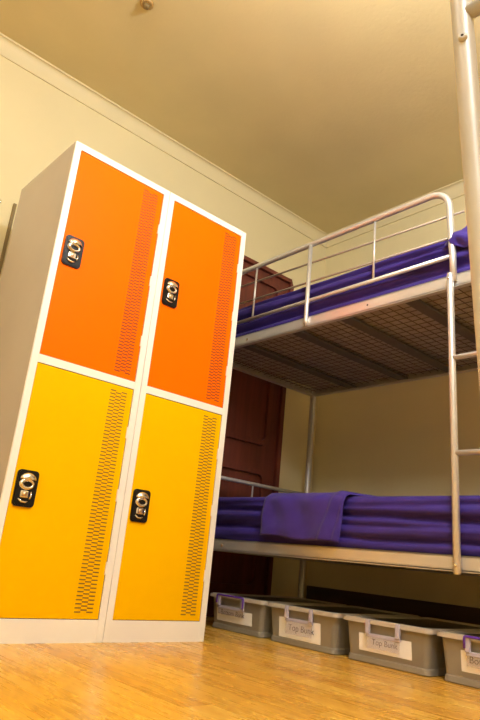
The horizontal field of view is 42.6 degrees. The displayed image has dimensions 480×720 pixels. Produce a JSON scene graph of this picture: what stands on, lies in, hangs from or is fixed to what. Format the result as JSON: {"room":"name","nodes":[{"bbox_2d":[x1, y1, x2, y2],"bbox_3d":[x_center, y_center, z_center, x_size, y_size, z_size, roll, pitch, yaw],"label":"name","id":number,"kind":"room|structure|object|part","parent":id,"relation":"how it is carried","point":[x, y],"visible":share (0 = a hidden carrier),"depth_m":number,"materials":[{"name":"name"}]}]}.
{"room":"dormitory","nodes":[
{"label":"dormitory","id":0,"kind":"room"},
{"bbox_2d":[0,55,325,616],"bbox_3d":[-1.441,-0.363,2.711,5.270,2.709,0.100,20,-23,-38],"label":"wall","id":1,"kind":"structure","parent":0,"point":[39,122],"depth_m":3.63,"materials":[{"name":"paint"}]},
{"bbox_2d":[0,203,16,273],"bbox_3d":[-1.190,0.050,2.770,0.016,1.730,0.012,20,-23,-38],"label":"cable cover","id":2,"kind":"object","parent":1,"relation":"attached to","point":[14,204],"visible":1,"depth_m":2.97,"materials":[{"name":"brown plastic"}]},
{"bbox_2d":[0,33,327,247],"bbox_3d":[-1.268,-1.617,3.059,5.270,0.088,0.044,20,-23,-38],"label":"trim","id":3,"kind":"structure","parent":1,"relation":"attached to","point":[11,50],"depth_m":3.65,"materials":[{"name":"paint"}]},
{"bbox_2d":[206,255,293,616],"bbox_3d":[-0.092,0.352,3.656,0.980,2.190,0.095,20,-23,-38],"label":"door","id":4,"kind":"structure","parent":1,"relation":"in","point":[252,451],"depth_m":3.78,"materials":[{"name":"brown wood"}]},
{"bbox_3d":[-0.155,0.916,3.478,0.755,0.700,0.022,20,-23,-38],"label":"panel moulding","id":5,"kind":"part","parent":4,"relation":"part of","materials":[{"name":"brown wood"}]},
{"bbox_3d":[-0.055,-0.078,3.799,0.755,1.100,0.022,20,-23,-38],"label":"panel moulding","id":6,"kind":"part","parent":4,"relation":"part of","materials":[{"name":"brown wood"}]},
{"bbox_3d":[-0.105,0.356,3.671,0.980,2.190,0.055,20,-23,-38],"label":"frame","id":7,"kind":"part","parent":4,"relation":"part of","materials":[{"name":"brown wood"}]},
{"bbox_2d":[0,0,479,233],"bbox_3d":[0.866,-2.234,0.784,5.470,0.100,6.600,20,-23,-38],"label":"ceiling","id":8,"kind":"structure","parent":0,"point":[340,113],"depth_m":3.24,"materials":[{"name":"paint"}]},
{"bbox_2d":[140,0,153,9],"bbox_3d":[-0.430,-1.634,2.839,0.064,0.030,0.064,20,-23,-38],"label":"smoke detector","id":9,"kind":"object","parent":8,"relation":"attached to","point":[145,4],"visible":1,"depth_m":2.83,"materials":[{"name":"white plastic"}]},
{"bbox_2d":[0,617,479,719],"bbox_3d":[0.596,0.427,-0.074,5.470,0.100,6.600,20,-23,-38],"label":"floor","id":10,"kind":"structure","parent":0,"point":[228,675],"depth_m":1.64,"materials":[{"name":"brown wood"}]},
{"bbox_2d":[0,141,169,643],"bbox_3d":[-0.722,0.102,2.440,0.451,1.800,0.540,20,-23,-38],"label":"locker","id":11,"kind":"object","parent":10,"relation":"on","point":[78,280],"visible":1,"depth_m":2.24,"materials":[{"name":"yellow metal"}]},
{"bbox_3d":[-0.707,0.424,2.034,0.074,0.119,0.010,20,-23,-38],"label":"lock plate","id":12,"kind":"part","parent":11,"relation":"part of","materials":[{"name":"black plastic"}]},
{"bbox_3d":[-0.602,0.454,2.141,0.397,0.829,0.017,20,-23,-38],"label":"door","id":13,"kind":"part","parent":11,"relation":"part of","materials":[{"name":"yellow metal"}]},
{"bbox_3d":[-0.624,-0.404,2.301,0.074,0.119,0.010,20,-23,-38],"label":"lock plate","id":14,"kind":"part","parent":11,"relation":"part of","materials":[{"name":"black plastic"}]},
{"bbox_3d":[-0.519,-0.365,2.405,0.397,0.842,0.017,20,-23,-38],"label":"door","id":15,"kind":"part","parent":11,"relation":"part of","materials":[{"name":"orange metal"}]},
{"bbox_2d":[102,192,245,642],"bbox_3d":[-0.389,0.226,2.719,0.451,1.800,0.540,20,-23,-38],"label":"locker","id":16,"kind":"object","parent":10,"relation":"on","point":[159,588],"visible":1,"depth_m":2.49,"materials":[{"name":"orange metal"}]},
{"bbox_3d":[-0.374,0.547,2.313,0.074,0.119,0.010,20,-23,-38],"label":"lock plate","id":17,"kind":"part","parent":16,"relation":"part of","materials":[{"name":"black plastic"}]},
{"bbox_3d":[-0.269,0.578,2.420,0.397,0.829,0.017,20,-23,-38],"label":"door","id":18,"kind":"part","parent":16,"relation":"part of","materials":[{"name":"yellow metal"}]},
{"bbox_3d":[-0.290,-0.281,2.580,0.074,0.119,0.010,20,-23,-38],"label":"lock plate","id":19,"kind":"part","parent":16,"relation":"part of","materials":[{"name":"black plastic"}]},
{"bbox_3d":[-0.186,-0.242,2.684,0.397,0.842,0.017,20,-23,-38],"label":"door","id":20,"kind":"part","parent":16,"relation":"part of","materials":[{"name":"orange metal"}]},
{"bbox_2d":[210,592,344,637],"bbox_3d":[0.189,1.244,3.004,0.624,0.155,0.382,20,-23,-38],"label":"tub","id":21,"kind":"object","parent":10,"relation":"on","point":[246,614],"visible":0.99,"depth_m":2.82,"materials":[{"name":"plastic"}]},
{"bbox_3d":[-0.048,1.114,2.846,0.008,0.050,0.189,20,-23,-38],"label":"clip trim","id":22,"kind":"part","parent":21,"relation":"part of","materials":[{"name":"purple plastic"}]},
{"bbox_3d":[0.200,1.182,3.029,0.612,0.016,0.382,20,-23,-38],"label":"lid","id":23,"kind":"part","parent":21,"relation":"part of","materials":[{"name":"plastic"}]},
{"bbox_3d":[0.200,1.184,3.028,0.553,0.006,0.323,20,-23,-38],"label":"lid panel","id":24,"kind":"part","parent":21,"relation":"part of","materials":[{"name":"black plastic"}]},
{"bbox_2d":[268,602,419,654],"bbox_3d":[0.460,1.179,2.714,0.618,0.153,0.397,20,-23,-38],"label":"tub","id":25,"kind":"object","parent":10,"relation":"on","point":[322,628],"visible":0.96,"depth_m":2.53,"materials":[{"name":"plastic"}]},
{"bbox_3d":[0.469,1.115,2.737,0.612,0.016,0.397,20,-23,-38],"label":"lid","id":26,"kind":"part","parent":25,"relation":"part of","materials":[{"name":"plastic"}]},
{"bbox_3d":[0.469,1.117,2.736,0.553,0.006,0.338,20,-23,-38],"label":"lid panel","id":27,"kind":"part","parent":25,"relation":"part of","materials":[{"name":"black plastic"}]},
{"bbox_2d":[213,192,479,597],"bbox_3d":[0.742,0.389,2.917,1.023,1.828,2.032,20,-23,-38],"label":"bunk bed","id":28,"kind":"object","parent":10,"relation":"on","point":[455,564],"visible":0.84,"depth_m":2.83,"materials":[{"name":"silver metal"}]},
{"bbox_3d":[0.076,0.725,3.598,0.940,0.022,0.022,20,-23,-38],"label":"rail","id":29,"kind":"part","parent":28,"relation":"part of","materials":[{"name":"silver metal"}]},
{"bbox_3d":[0.429,0.788,3.910,0.042,1.620,0.042,20,-23,-38],"label":"bed post","id":30,"kind":"part","parent":28,"relation":"part of","materials":[{"name":"silver metal"}]},
{"bbox_3d":[0.325,-0.281,2.938,0.018,0.020,1.505,20,-23,-38],"label":"rail","id":31,"kind":"part","parent":28,"relation":"part of","materials":[{"name":"silver metal"}]},
{"bbox_3d":[0.333,-0.375,2.970,0.009,0.048,1.500,20,-23,-38],"label":"rail","id":32,"kind":"part","parent":28,"relation":"part of","materials":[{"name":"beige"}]},
{"bbox_2d":[214,495,479,556],"bbox_3d":[0.700,0.786,2.787,0.947,0.224,1.928,20,-23,-38],"label":"mattress","id":33,"kind":"object","parent":28,"relation":"on","point":[413,524],"visible":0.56,"depth_m":2.31,"materials":[{"name":"purple fabric"}]},
{"bbox_2d":[260,491,373,542],"bbox_3d":[0.449,0.698,2.675,0.481,0.207,0.670,20,-23,-38],"label":"blanket","id":34,"kind":"object","parent":33,"relation":"on","point":[296,516],"visible":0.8,"depth_m":2.55,"materials":[{"name":"purple fabric"}]},
{"bbox_3d":[0.332,-0.376,2.964,0.027,0.428,1.534,20,-23,-38],"label":"guard rail","id":35,"kind":"part","parent":28,"relation":"part of","materials":[{"name":"silver metal"}]},
{"bbox_3d":[0.360,-0.475,2.981,0.009,0.055,1.555,20,-23,-38],"label":"rail","id":36,"kind":"part","parent":28,"relation":"part of","materials":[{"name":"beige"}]},
{"bbox_2d":[233,225,476,388],"bbox_3d":[0.785,-0.191,3.090,0.983,0.210,1.928,20,-23,-38],"label":"mattress","id":37,"kind":"object","parent":28,"relation":"on","point":[459,238],"visible":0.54,"depth_m":2.96,"materials":[{"name":"purple fabric"}]},
{"bbox_3d":[0.758,0.184,2.187,0.026,1.098,0.042,20,-23,-38],"label":"ladder rail","id":38,"kind":"part","parent":28,"relation":"part of","materials":[{"name":"silver metal"}]},
{"bbox_2d":[343,615,479,676],"bbox_3d":[0.737,1.111,2.413,0.618,0.153,0.388,20,-23,-38],"label":"tub","id":39,"kind":"object","parent":10,"relation":"on","point":[412,645],"visible":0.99,"depth_m":2.23,"materials":[{"name":"plastic"}]},
{"bbox_3d":[0.746,1.046,2.436,0.612,0.016,0.388,20,-23,-38],"label":"lid","id":40,"kind":"part","parent":39,"relation":"part of","materials":[{"name":"plastic"}]},
{"bbox_3d":[0.746,1.048,2.436,0.553,0.006,0.329,20,-23,-38],"label":"lid panel","id":41,"kind":"part","parent":39,"relation":"part of","materials":[{"name":"black plastic"}]},
{"bbox_2d":[437,631,479,688],"bbox_3d":[1.005,1.042,2.119,0.624,0.155,0.390,20,-23,-38],"label":"tub","id":42,"kind":"object","parent":10,"relation":"on","point":[461,648],"visible":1,"depth_m":2.02,"materials":[{"name":"plastic"}]},
{"bbox_3d":[1.016,0.979,2.143,0.612,0.016,0.390,20,-23,-38],"label":"lid","id":43,"kind":"part","parent":42,"relation":"part of","materials":[{"name":"plastic"}]},
{"bbox_3d":[0.789,0.906,1.938,0.008,0.050,0.188,20,-23,-38],"label":"clip trim","id":44,"kind":"part","parent":42,"relation":"part of","materials":[{"name":"purple plastic"}]},
{"bbox_3d":[1.016,0.981,2.143,0.553,0.006,0.331,20,-23,-38],"label":"lid panel","id":45,"kind":"part","parent":42,"relation":"part of","materials":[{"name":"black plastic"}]},
{"bbox_2d":[450,0,479,391],"bbox_3d":[0.452,-0.369,0.774,0.230,1.903,0.378,20,-23,-38],"label":"metal pole","id":46,"kind":"object","parent":10,"relation":"on","point":[463,12],"visible":1,"depth_m":0.89,"materials":[{"name":"metal"}]},
{"bbox_2d":[305,195,479,607],"bbox_3d":[2.711,-0.168,2.012,0.100,2.709,6.400,20,-23,-38],"label":"wall","id":47,"kind":"structure","parent":0,"point":[394,439],"depth_m":3.76,"materials":[{"name":"paint"}]},
{"bbox_2d":[306,585,479,624],"bbox_3d":[2.554,1.002,1.585,0.018,0.200,6.380,20,-23,-38],"label":"baseboard","id":48,"kind":"structure","parent":47,"relation":"attached to","point":[471,615],"depth_m":3.41,"materials":[{"name":"brown wood"}]},
{"bbox_2d":[326,179,464,247],"bbox_3d":[2.784,-1.429,2.368,0.044,0.088,6.400,20,-23,-38],"label":"trim","id":49,"kind":"structure","parent":47,"relation":"attached to","point":[454,190],"depth_m":4.18,"materials":[{"name":"paint"}]}
]}

